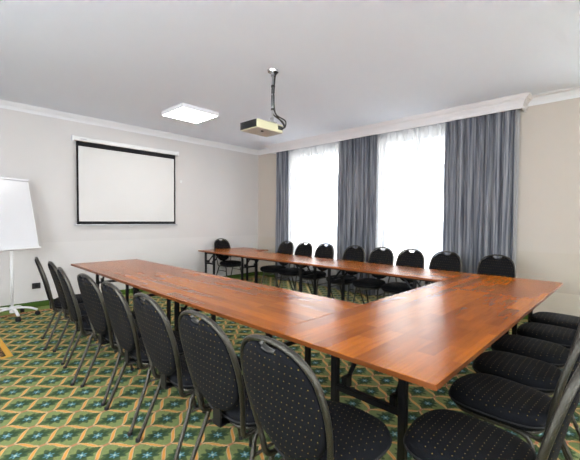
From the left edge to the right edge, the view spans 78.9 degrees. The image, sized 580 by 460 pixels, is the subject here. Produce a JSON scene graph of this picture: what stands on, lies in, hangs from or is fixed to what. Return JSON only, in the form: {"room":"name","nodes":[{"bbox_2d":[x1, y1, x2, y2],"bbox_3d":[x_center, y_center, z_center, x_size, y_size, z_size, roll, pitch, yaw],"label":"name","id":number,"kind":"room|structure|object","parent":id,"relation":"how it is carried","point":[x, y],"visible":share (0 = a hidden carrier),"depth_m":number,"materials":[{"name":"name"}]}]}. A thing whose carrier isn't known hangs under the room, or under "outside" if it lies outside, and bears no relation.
{"room":"conference room","nodes":[
{"label":"conference room","id":0,"kind":"room"},
{"bbox_2d":[0,108,257,305],"bbox_3d":[-3.692,-0.354,5.990,0.350,3.080,8.794,2,2,43],"label":"wall","id":1,"kind":"structure","parent":0,"point":[216,197],"depth_m":6.22,"materials":[{"name":"paint"}]},
{"bbox_2d":[32,283,40,288],"bbox_3d":[-3.952,0.869,5.490,0.013,0.090,0.110,2,2,43],"label":"wall socket","id":2,"kind":"object","parent":1,"relation":"attached to","point":[34,285],"visible":1,"depth_m":5.49,"materials":[{"name":"black plastic"}]},
{"bbox_2d":[71,135,178,226],"bbox_3d":[-2.924,-0.813,6.470,0.090,1.503,1.902,2,2,43],"label":"projection screen","id":3,"kind":"object","parent":1,"relation":"attached to","point":[118,183],"visible":1,"depth_m":6.35,"materials":[{"name":"white fabric"}]},
{"bbox_2d":[0,272,254,311],"bbox_3d":[-3.574,1.148,5.904,0.012,0.085,8.082,2,2,43],"label":"baseboard","id":4,"kind":"structure","parent":1,"relation":"attached to","point":[44,302],"depth_m":5.58,"materials":[{"name":"green carpet"}]},
{"bbox_2d":[0,99,257,154],"bbox_3d":[-3.520,-1.840,5.794,0.098,0.095,8.093,2,2,43],"label":"trim","id":5,"kind":"structure","parent":1,"relation":"attached to","point":[4,104],"depth_m":6.20,"materials":[{"name":"white paint"}]},
{"bbox_2d":[0,0,579,149],"bbox_3d":[-0.119,-1.835,2.604,10.122,0.120,8.794,2,2,43],"label":"ceiling","id":6,"kind":"structure","parent":0,"point":[340,65],"depth_m":3.67,"materials":[{"name":"white paint"}]},
{"bbox_2d":[161,103,218,123],"bbox_3d":[-1.584,-1.839,5.587,0.640,0.060,0.640,2,2,43],"label":"ceiling light","id":7,"kind":"object","parent":6,"relation":"attached to","point":[182,111],"visible":1,"depth_m":5.50,"materials":[{"name":"white paint"}]},
{"bbox_2d":[240,68,285,136],"bbox_3d":[-0.297,-1.472,4.092,0.365,0.693,0.464,2,2,43],"label":"ceiling projector","id":8,"kind":"object","parent":6,"relation":"hanging from","point":[256,126],"visible":1,"depth_m":4.01,"materials":[{"name":"beige plastic"}]},
{"bbox_2d":[240,118,256,129],"bbox_3d":[-0.468,-1.182,3.950,0.276,0.082,0.006,2,2,43],"label":"vent","id":9,"kind":"object","parent":8,"relation":"attached to","point":[251,124],"depth_m":3.94,"materials":[{"name":"black plastic"}]},
{"bbox_2d":[0,275,579,459],"bbox_3d":[-0.139,1.363,2.694,10.122,0.120,8.794,2,2,43],"label":"floor","id":10,"kind":"structure","parent":0,"point":[43,417],"depth_m":2.67,"materials":[{"name":"carpet"}]},
{"bbox_2d":[0,177,40,321],"bbox_3d":[-3.851,0.242,4.862,0.605,1.949,0.704,1,2,17],"label":"flip chart","id":11,"kind":"object","parent":10,"relation":"on","point":[18,231],"visible":1,"depth_m":4.94,"materials":[{"name":"white"}]},
{"bbox_2d":[0,246,40,251],"bbox_3d":[-3.779,0.266,4.840,0.069,0.034,0.704,1,2,17],"label":"tray","id":12,"kind":"object","parent":11,"relation":"on","point":[3,248],"depth_m":4.85,"materials":[{"name":"white plastic"}]},
{"bbox_2d":[35,257,96,350],"bbox_3d":[-2.498,0.769,4.002,0.642,0.965,0.457,-1,2,-37],"label":"banquet chair","id":13,"kind":"object","parent":10,"relation":"on","point":[55,303],"visible":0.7,"depth_m":3.76,"materials":[{"name":"black metal"}]},
{"bbox_2d":[48,261,116,364],"bbox_3d":[-2.107,0.781,3.646,0.642,0.965,0.457,-1,2,-42],"label":"banquet chair","id":14,"kind":"object","parent":10,"relation":"on","point":[53,269],"visible":0.49,"depth_m":3.41,"materials":[{"name":"black"}]},
{"bbox_2d":[57,267,135,385],"bbox_3d":[-1.743,0.796,3.231,0.642,0.965,0.457,-1,2,-39],"label":"banquet chair","id":15,"kind":"object","parent":10,"relation":"on","point":[84,323],"visible":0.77,"depth_m":2.99,"materials":[{"name":"black fabric"}]},
{"bbox_2d":[77,273,160,405],"bbox_3d":[-1.375,0.807,2.925,0.457,0.965,0.642,2,2,42],"label":"banquet chair","id":16,"kind":"object","parent":10,"relation":"on","point":[92,297],"visible":0.65,"depth_m":2.69,"materials":[{"name":"black fabric"}]},
{"bbox_2d":[71,259,207,324],"bbox_3d":[-2.026,0.867,4.586,2.136,0.740,0.922,2,2,45],"label":"folding table","id":17,"kind":"object","parent":10,"relation":"on","point":[127,272],"visible":0.67,"depth_m":4.33,"materials":[{"name":"brown wood"}]},
{"bbox_2d":[101,281,197,435],"bbox_3d":[-0.997,0.819,2.566,0.457,0.965,0.642,2,2,45],"label":"banquet chair","id":18,"kind":"object","parent":10,"relation":"on","point":[121,318],"visible":0.67,"depth_m":2.35,"materials":[{"name":"black fabric"}]},
{"bbox_2d":[133,293,242,459],"bbox_3d":[-0.612,0.832,2.202,0.457,0.965,0.642,2,2,45],"label":"banquet chair","id":19,"kind":"object","parent":10,"relation":"on","point":[157,334],"visible":0.78,"depth_m":1.99,"materials":[{"name":"black fabric"}]},
{"bbox_2d":[178,310,273,459],"bbox_3d":[-0.224,0.845,1.834,0.457,0.965,0.642,2,2,43],"label":"banquet chair","id":20,"kind":"object","parent":10,"relation":"on","point":[211,358],"visible":0.77,"depth_m":1.62,"materials":[{"name":"black fabric"}]},
{"bbox_2d":[214,238,240,277],"bbox_3d":[-1.323,0.674,7.639,0.642,0.965,0.457,2,2,44],"label":"banquet chair","id":21,"kind":"object","parent":10,"relation":"on","point":[218,244],"visible":0.75,"depth_m":7.68,"materials":[{"name":"black fabric"}]},
{"bbox_2d":[198,247,267,281],"bbox_3d":[-1.189,0.791,7.466,0.843,0.740,1.198,2,2,45],"label":"folding table","id":22,"kind":"object","parent":10,"relation":"on","point":[242,249],"visible":0.72,"depth_m":7.27,"materials":[{"name":"brown wood"}]},
{"bbox_2d":[130,274,361,367],"bbox_3d":[-0.521,0.919,3.103,2.087,0.740,0.922,2,2,45],"label":"folding table","id":23,"kind":"object","parent":10,"relation":"on","point":[267,309],"visible":0.77,"depth_m":2.80,"materials":[{"name":"brown wood"}]},
{"bbox_2d":[221,251,332,294],"bbox_3d":[-0.286,0.831,6.274,2.108,0.740,0.782,2,2,45],"label":"folding table","id":24,"kind":"object","parent":10,"relation":"on","point":[257,255],"visible":0.72,"depth_m":6.02,"materials":[{"name":"brown wood"}]},
{"bbox_2d":[260,241,293,290],"bbox_3d":[-0.265,0.703,6.855,0.457,0.965,0.642,2,2,45],"label":"banquet chair","id":25,"kind":"object","parent":10,"relation":"on","point":[284,248],"visible":0.77,"depth_m":6.88,"materials":[{"name":"black fabric"}]},
{"bbox_2d":[278,242,312,294],"bbox_3d":[0.085,0.715,6.511,0.457,0.965,0.642,2,2,45],"label":"banquet chair","id":26,"kind":"object","parent":10,"relation":"on","point":[302,249],"visible":0.59,"depth_m":6.54,"materials":[{"name":"black fabric"}]},
{"bbox_2d":[240,334,391,459],"bbox_3d":[0.132,0.857,1.483,0.457,0.965,0.642,2,2,45],"label":"banquet chair","id":27,"kind":"object","parent":10,"relation":"on","point":[287,400],"visible":1,"depth_m":1.30,"materials":[{"name":"fabric"}]},
{"bbox_2d":[298,243,333,298],"bbox_3d":[0.441,0.727,6.160,0.457,0.965,0.642,2,2,45],"label":"banquet chair","id":28,"kind":"object","parent":10,"relation":"on","point":[322,251],"visible":0.53,"depth_m":6.23,"materials":[{"name":"black fabric"}]},
{"bbox_2d":[326,245,364,303],"bbox_3d":[0.889,0.742,5.719,0.457,0.965,0.642,2,2,45],"label":"banquet chair","id":29,"kind":"object","parent":10,"relation":"on","point":[351,253],"visible":0.51,"depth_m":5.79,"materials":[{"name":"black fabric"}]},
{"bbox_2d":[352,247,393,302],"bbox_3d":[1.253,0.755,5.361,0.457,0.965,0.642,2,2,45],"label":"banquet chair","id":30,"kind":"object","parent":10,"relation":"on","point":[378,256],"visible":0.69,"depth_m":5.40,"materials":[{"name":"black fabric"}]},
{"bbox_2d":[303,259,465,300],"bbox_3d":[1.195,0.882,4.816,2.047,0.740,0.782,2,2,45],"label":"folding table","id":31,"kind":"object","parent":10,"relation":"on","point":[420,274],"visible":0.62,"depth_m":4.65,"materials":[{"name":"brown wood"}]},
{"bbox_2d":[381,249,424,297],"bbox_3d":[1.595,0.766,5.024,0.457,0.965,0.642,2,2,45],"label":"banquet chair","id":32,"kind":"object","parent":10,"relation":"on","point":[415,259],"visible":0.67,"depth_m":5.10,"materials":[{"name":"black fabric"}]},
{"bbox_2d":[273,285,540,459],"bbox_3d":[0.968,0.947,2.457,0.938,0.740,2.090,2,2,45],"label":"folding table","id":33,"kind":"object","parent":10,"relation":"on","point":[424,336],"visible":0.93,"depth_m":1.96,"materials":[{"name":"brown wood"}]},
{"bbox_2d":[429,251,461,283],"bbox_3d":[1.961,0.779,4.677,0.457,0.965,0.642,2,2,45],"label":"banquet chair","id":34,"kind":"object","parent":10,"relation":"on","point":[439,261],"visible":0.3,"depth_m":4.83,"materials":[{"name":"black fabric"}]},
{"bbox_2d":[403,361,579,459],"bbox_3d":[0.797,0.864,1.410,0.457,0.965,0.642,-1,2,-44],"label":"banquet chair","id":35,"kind":"object","parent":10,"relation":"on","point":[437,434],"visible":1,"depth_m":1.40,"materials":[{"name":"black fabric"}]},
{"bbox_2d":[429,273,562,364],"bbox_3d":[2.118,0.922,3.624,0.938,0.740,1.184,2,2,45],"label":"folding table","id":36,"kind":"object","parent":10,"relation":"on","point":[540,290],"visible":0.42,"depth_m":3.51,"materials":[{"name":"brown wood"}]},
{"bbox_2d":[476,254,515,277],"bbox_3d":[2.403,0.794,4.242,0.457,0.965,0.642,2,2,45],"label":"banquet chair","id":37,"kind":"object","parent":10,"relation":"on","point":[504,266],"visible":0.25,"depth_m":4.40,"materials":[{"name":"black fabric"}]},
{"bbox_2d":[448,337,579,459],"bbox_3d":[1.173,0.855,1.813,0.457,0.965,0.642,-1,2,-40],"label":"banquet chair","id":38,"kind":"object","parent":10,"relation":"on","point":[526,411],"visible":0.67,"depth_m":1.75,"materials":[{"name":"black fabric"}]},
{"bbox_2d":[472,329,579,459],"bbox_3d":[1.495,0.846,2.182,0.642,0.965,0.457,2,2,45],"label":"banquet chair","id":39,"kind":"object","parent":10,"relation":"on","point":[543,376],"visible":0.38,"depth_m":2.15,"materials":[{"name":"black fabric"}]},
{"bbox_2d":[490,322,579,440],"bbox_3d":[1.818,0.838,2.538,0.642,0.965,0.457,2,2,45],"label":"banquet chair","id":40,"kind":"object","parent":10,"relation":"on","point":[555,354],"visible":0.37,"depth_m":2.49,"materials":[{"name":"black fabric"}]},
{"bbox_2d":[516,322,575,350],"bbox_3d":[2.229,0.832,2.877,0.642,0.965,0.457,2,2,45],"label":"banquet chair","id":41,"kind":"object","parent":10,"relation":"on","point":[563,336],"visible":0.42,"depth_m":2.86,"materials":[{"name":"black fabric"}]},
{"bbox_2d":[529,312,579,329],"bbox_3d":[2.601,0.823,3.254,0.642,0.965,0.457,2,2,45],"label":"banquet chair","id":42,"kind":"object","parent":10,"relation":"on","point":[551,318],"visible":0.5,"depth_m":3.24,"materials":[{"name":"black fabric"}]},
{"bbox_2d":[258,97,579,316],"bbox_3d":[2.760,-0.304,5.727,9.422,3.080,0.350,2,2,43],"label":"wall","id":43,"kind":"structure","parent":0,"point":[548,223],"depth_m":4.80,"materials":[{"name":"paint"}]},
{"bbox_2d":[258,271,527,319],"bbox_3d":[2.630,1.196,5.634,9.410,0.085,0.012,2,2,43],"label":"baseboard","id":44,"kind":"structure","parent":43,"relation":"attached to","point":[259,273],"depth_m":8.56,"materials":[{"name":"green carpet"}]},
{"bbox_2d":[265,92,532,153],"bbox_3d":[1.403,-1.793,6.493,5.104,0.165,0.341,2,2,43],"label":"trim","id":45,"kind":"structure","parent":43,"relation":"attached to","point":[519,101],"depth_m":5.72,"materials":[{"name":"white paint"}]},
{"bbox_2d":[258,86,579,154],"bbox_3d":[2.588,-1.792,5.492,9.421,0.095,0.180,2,2,43],"label":"trim","id":46,"kind":"structure","parent":43,"relation":"attached to","point":[573,92],"depth_m":4.67,"materials":[{"name":"white paint"}]},
{"bbox_3d":[1.442,-1.861,6.533,4.860,0.029,0.160,2,2,43],"label":"rail","id":47,"kind":"object","parent":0,"visible":0},
{"bbox_2d":[275,150,287,280],"bbox_3d":[-0.177,-0.372,8.032,0.340,3.023,0.130,2,2,43],"label":"drape","id":48,"kind":"object","parent":47,"relation":"hanging from","point":[281,235],"visible":0.76,"depth_m":8.01,"materials":[{"name":"grey fabric"}]},
{"bbox_2d":[288,141,338,287],"bbox_3d":[0.530,-0.352,7.470,1.960,3.023,0.043,2,2,43],"label":"sheer curtain","id":49,"kind":"object","parent":47,"relation":"hanging from","point":[312,170],"visible":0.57,"depth_m":7.50,"materials":[{"name":"white fabric"}]},
{"bbox_2d":[336,134,376,295],"bbox_3d":[1.259,-0.324,6.678,0.856,3.023,0.135,2,2,43],"label":"drape","id":50,"kind":"object","parent":47,"relation":"hanging from","point":[357,157],"visible":0.74,"depth_m":6.64,"materials":[{"name":"grey fabric"}]},
{"bbox_2d":[375,109,519,296],"bbox_3d":[2.236,-0.295,5.870,2.661,3.023,0.048,2,2,43],"label":"sheer curtain","id":51,"kind":"object","parent":47,"relation":"hanging from","point":[410,162],"visible":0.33,"depth_m":5.98,"materials":[{"name":"white fabric"}]},
{"bbox_2d":[443,109,515,273],"bbox_3d":[2.776,-0.274,5.248,0.942,3.023,0.148,2,2,43],"label":"drape","id":52,"kind":"object","parent":47,"relation":"hanging from","point":[479,160],"visible":0.68,"depth_m":5.20,"materials":[{"name":"grey fabric"}]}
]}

